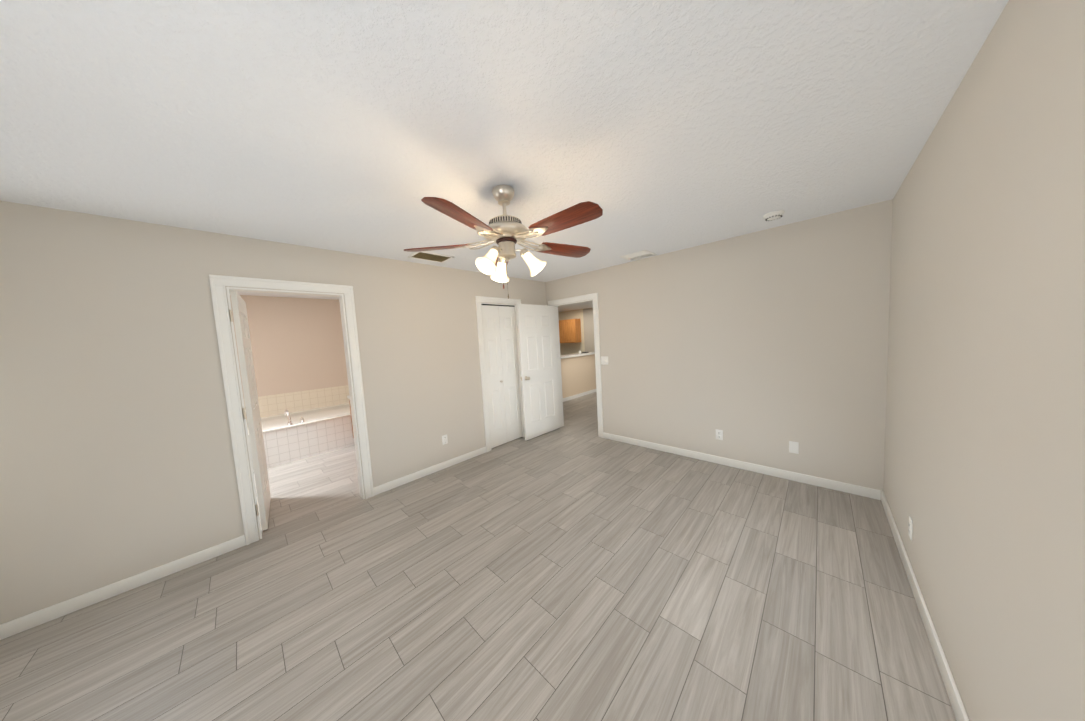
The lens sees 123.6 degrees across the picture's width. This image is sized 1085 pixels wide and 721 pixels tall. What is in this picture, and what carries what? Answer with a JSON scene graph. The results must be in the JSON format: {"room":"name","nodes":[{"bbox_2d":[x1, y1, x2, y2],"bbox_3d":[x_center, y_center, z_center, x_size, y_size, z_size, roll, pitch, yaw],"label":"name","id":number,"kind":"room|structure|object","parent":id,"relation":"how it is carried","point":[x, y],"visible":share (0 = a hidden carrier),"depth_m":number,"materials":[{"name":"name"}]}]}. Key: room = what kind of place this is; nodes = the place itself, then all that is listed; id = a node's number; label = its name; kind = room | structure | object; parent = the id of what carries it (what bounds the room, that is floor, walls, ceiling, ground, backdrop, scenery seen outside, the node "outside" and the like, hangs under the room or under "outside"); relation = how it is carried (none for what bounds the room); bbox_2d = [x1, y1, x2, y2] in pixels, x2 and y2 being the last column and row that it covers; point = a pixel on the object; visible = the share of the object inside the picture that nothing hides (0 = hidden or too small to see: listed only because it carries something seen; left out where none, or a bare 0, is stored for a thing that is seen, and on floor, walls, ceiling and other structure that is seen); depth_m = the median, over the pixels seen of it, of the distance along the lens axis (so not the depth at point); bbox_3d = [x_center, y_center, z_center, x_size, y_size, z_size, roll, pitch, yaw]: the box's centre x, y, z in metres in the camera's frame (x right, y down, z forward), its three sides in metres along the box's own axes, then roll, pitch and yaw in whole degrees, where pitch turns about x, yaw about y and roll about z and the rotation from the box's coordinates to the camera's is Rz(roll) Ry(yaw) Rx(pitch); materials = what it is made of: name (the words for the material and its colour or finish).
{"room":"empty bedroom","nodes":[
{"label":"empty bedroom","id":0,"kind":"room"},
{"bbox_2d":[0,201,546,624],"bbox_3d":[-1.565,0.136,3.234,0.120,2.440,5.000,1,6,44],"label":"wall","id":1,"kind":"structure","parent":0,"point":[117,463],"depth_m":1.98,"materials":[{"name":"paint"}]},
{"bbox_2d":[0,535,245,639],"bbox_3d":[-2.717,1.478,1.948,0.018,0.085,1.018,1,6,44],"label":"baseboard","id":2,"kind":"structure","parent":1,"relation":"attached to","point":[92,598],"depth_m":1.88,"materials":[{"name":"white wood"}]},
{"bbox_2d":[230,291,270,530],"bbox_3d":[-2.679,0.438,2.679,0.730,2.020,0.116,1,6,44],"label":"bathroom door","id":3,"kind":"structure","parent":1,"relation":"in","point":[245,355],"depth_m":2.48,"materials":[{"name":"white wood"}]},
{"bbox_2d":[209,274,373,544],"bbox_3d":[-2.153,0.374,2.617,0.153,2.122,0.923,1,6,44],"label":"door frame","id":4,"kind":"structure","parent":1,"relation":"attached to","point":[218,284],"depth_m":2.34,"materials":[{"name":"white wood"}]},
{"bbox_2d":[373,446,485,495],"bbox_3d":[-1.252,1.283,3.483,0.013,0.085,1.396,1,6,44],"label":"baseboard","id":5,"kind":"structure","parent":1,"relation":"attached to","point":[379,489],"depth_m":3.38,"materials":[{"name":"white wood"}]},
{"bbox_2d":[442,434,447,444],"bbox_3d":[-1.190,0.966,3.546,0.009,0.114,0.070,1,6,44],"label":"electrical outlet","id":6,"kind":"object","parent":1,"relation":"attached to","point":[444,439],"visible":1,"depth_m":3.54,"materials":[{"name":"white plastic"}]},
{"bbox_2d":[475,296,524,451],"bbox_3d":[-0.597,0.167,4.244,0.153,2.122,0.803,1,6,44],"label":"trim","id":7,"kind":"structure","parent":1,"relation":"attached to","point":[479,300],"depth_m":3.97,"materials":[{"name":"white wood"}]},
{"bbox_2d":[482,304,522,447],"bbox_3d":[-0.573,0.203,4.225,0.069,2.026,0.614,1,6,44],"label":"closet door","id":8,"kind":"structure","parent":1,"relation":"in","point":[500,345],"depth_m":4.22,"materials":[{"name":"white wood"}]},
{"bbox_2d":[230,295,347,397],"bbox_3d":[-4.440,0.178,4.814,0.120,2.440,2.610,1,6,44],"label":"wall","id":9,"kind":"structure","parent":0,"point":[297,344],"depth_m":4.95,"materials":[{"name":"paint"}]},
{"bbox_2d":[244,385,349,419],"bbox_3d":[-3.946,0.748,4.407,1.170,0.370,2.660,1,6,44],"label":"tiled wall","id":10,"kind":"structure","parent":9,"relation":"attached to","point":[276,404],"depth_m":5.03,"materials":[{"name":"beige tile"}]},
{"bbox_2d":[0,392,955,720],"bbox_3d":[-0.359,1.196,5.370,8.940,0.120,9.540,1,6,44],"label":"floor","id":11,"kind":"structure","parent":0,"point":[574,568],"depth_m":1.64,"materials":[{"name":"grey tile"}]},
{"bbox_2d":[246,403,354,471],"bbox_3d":[-3.925,1.049,4.426,1.172,0.706,2.652,1,6,44],"label":"bathtub","id":12,"kind":"object","parent":11,"relation":"on","point":[291,437],"visible":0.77,"depth_m":4.23,"materials":[{"name":"white tile"}]},
{"bbox_2d":[349,400,353,437],"bbox_3d":[-2.233,0.944,4.204,1.568,0.760,0.622,1,6,44],"label":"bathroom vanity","id":13,"kind":"object","parent":11,"relation":"on","point":[350,413],"depth_m":4.50,"materials":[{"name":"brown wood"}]},
{"bbox_2d":[0,0,1008,311],"bbox_3d":[-0.501,-1.353,5.180,8.940,0.120,9.540,1,6,44],"label":"ceiling","id":14,"kind":"structure","parent":0,"point":[366,126],"depth_m":1.19,"materials":[{"name":"white paint"}]},
{"bbox_2d":[408,251,453,262],"bbox_3d":[-1.175,-1.093,3.072,0.270,0.011,0.390,1,6,44],"label":"ceiling vent","id":15,"kind":"object","parent":14,"relation":"in","point":[430,256],"visible":0.85,"depth_m":3.05,"materials":[{"name":"white"}]},
{"bbox_2d":[404,185,602,298],"bbox_3d":[-0.185,-0.723,1.805,1.234,0.670,1.270,1,6,44],"label":"fan","id":16,"kind":"object","parent":14,"relation":"hanging from","point":[505,232],"visible":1,"depth_m":1.73,"materials":[{"name":"brown wood"}]},
{"bbox_2d":[620,250,656,260],"bbox_3d":[1.148,-1.253,3.484,0.330,0.010,0.310,1,6,44],"label":"ceiling vent","id":17,"kind":"object","parent":14,"relation":"in","point":[639,255],"visible":1,"depth_m":3.46,"materials":[{"name":"white metal"}]},
{"bbox_2d":[763,210,784,220],"bbox_3d":[1.931,-1.204,2.429,0.142,0.038,0.142,1,6,44],"label":"smoke detector","id":18,"kind":"object","parent":14,"relation":"attached to","point":[774,215],"visible":1,"depth_m":2.40,"materials":[{"name":"white plastic"}]},
{"bbox_2d":[558,308,594,354],"bbox_3d":[1.943,-0.524,9.493,6.540,2.440,0.120,1,6,44],"label":"wall","id":19,"kind":"structure","parent":0,"point":[585,317],"depth_m":9.89,"materials":[{"name":"paint"}]},
{"bbox_2d":[559,319,580,342],"bbox_3d":[0.868,-1.015,10.147,0.930,0.800,0.321,1,6,44],"label":"upper cabinet","id":20,"kind":"object","parent":19,"relation":"attached to","point":[569,330],"visible":0.79,"depth_m":9.89,"materials":[{"name":"brown wood"}]},
{"bbox_2d":[560,352,595,401],"bbox_3d":[0.869,0.376,7.426,0.420,1.072,1.660,1,6,44],"label":"wall","id":21,"kind":"structure","parent":0,"point":[578,373],"depth_m":7.28,"materials":[{"name":"paint"}]},
{"bbox_2d":[545,199,892,490],"bbox_3d":[-0.313,-0.094,5.397,8.940,2.440,0.120,1,6,44],"label":"wall","id":22,"kind":"structure","parent":0,"point":[764,347],"depth_m":2.91,"materials":[{"name":"paint"}]},
{"bbox_2d":[516,304,559,440],"bbox_3d":[-0.042,0.153,4.541,0.185,2.020,0.777,1,6,44],"label":"bedroom door","id":23,"kind":"structure","parent":22,"relation":"in","point":[538,360],"depth_m":4.49,"materials":[{"name":"white wood"}]},
{"bbox_2d":[548,293,602,437],"bbox_3d":[0.543,0.078,4.595,0.953,2.122,0.153,1,6,44],"label":"door frame","id":24,"kind":"structure","parent":22,"relation":"attached to","point":[593,297],"depth_m":4.32,"materials":[{"name":"white wood"}]},
{"bbox_2d":[601,356,607,364],"bbox_3d":[0.890,0.001,4.168,0.116,0.116,0.010,1,6,44],"label":"light switch","id":25,"kind":"object","parent":22,"relation":"attached to","point":[604,360],"visible":1,"depth_m":4.17,"materials":[{"name":"white plastic"}]},
{"bbox_2d":[716,429,722,439],"bbox_3d":[1.970,0.828,3.242,0.070,0.114,0.009,1,6,44],"label":"electrical outlet","id":26,"kind":"object","parent":22,"relation":"attached to","point":[719,434],"visible":1,"depth_m":3.24,"materials":[{"name":"white plastic"}]},
{"bbox_2d":[603,432,875,498],"bbox_3d":[1.867,1.118,3.376,2.668,0.085,0.013,1,6,44],"label":"baseboard","id":27,"kind":"structure","parent":22,"relation":"attached to","point":[817,481],"depth_m":3.02,"materials":[{"name":"white wood"}]},
{"bbox_2d":[789,441,798,453],"bbox_3d":[2.427,0.840,2.808,0.070,0.114,0.007,1,6,44],"label":"electrical outlet","id":28,"kind":"object","parent":22,"relation":"attached to","point":[793,447],"visible":1,"depth_m":2.81,"materials":[{"name":"white plastic"}]},
{"bbox_2d":[883,0,1084,720],"bbox_3d":[1.157,0.184,0.554,0.120,2.440,4.880,1,6,44],"label":"wall","id":29,"kind":"structure","parent":0,"point":[984,474],"depth_m":0.88,"materials":[{"name":"paint"}]},
{"bbox_2d":[908,516,912,540],"bbox_3d":[2.146,0.978,1.696,0.009,0.114,0.070,1,6,44],"label":"electrical outlet","id":30,"kind":"object","parent":29,"relation":"attached to","point":[910,530],"visible":1,"depth_m":1.68,"materials":[{"name":"white plastic"}]},
{"bbox_2d":[876,489,968,720],"bbox_3d":[1.213,1.350,0.732,0.018,0.085,4.760,1,6,44],"label":"baseboard","id":31,"kind":"structure","parent":29,"relation":"attached to","point":[956,702],"depth_m":1.37,"materials":[{"name":"white wood"}]}
]}

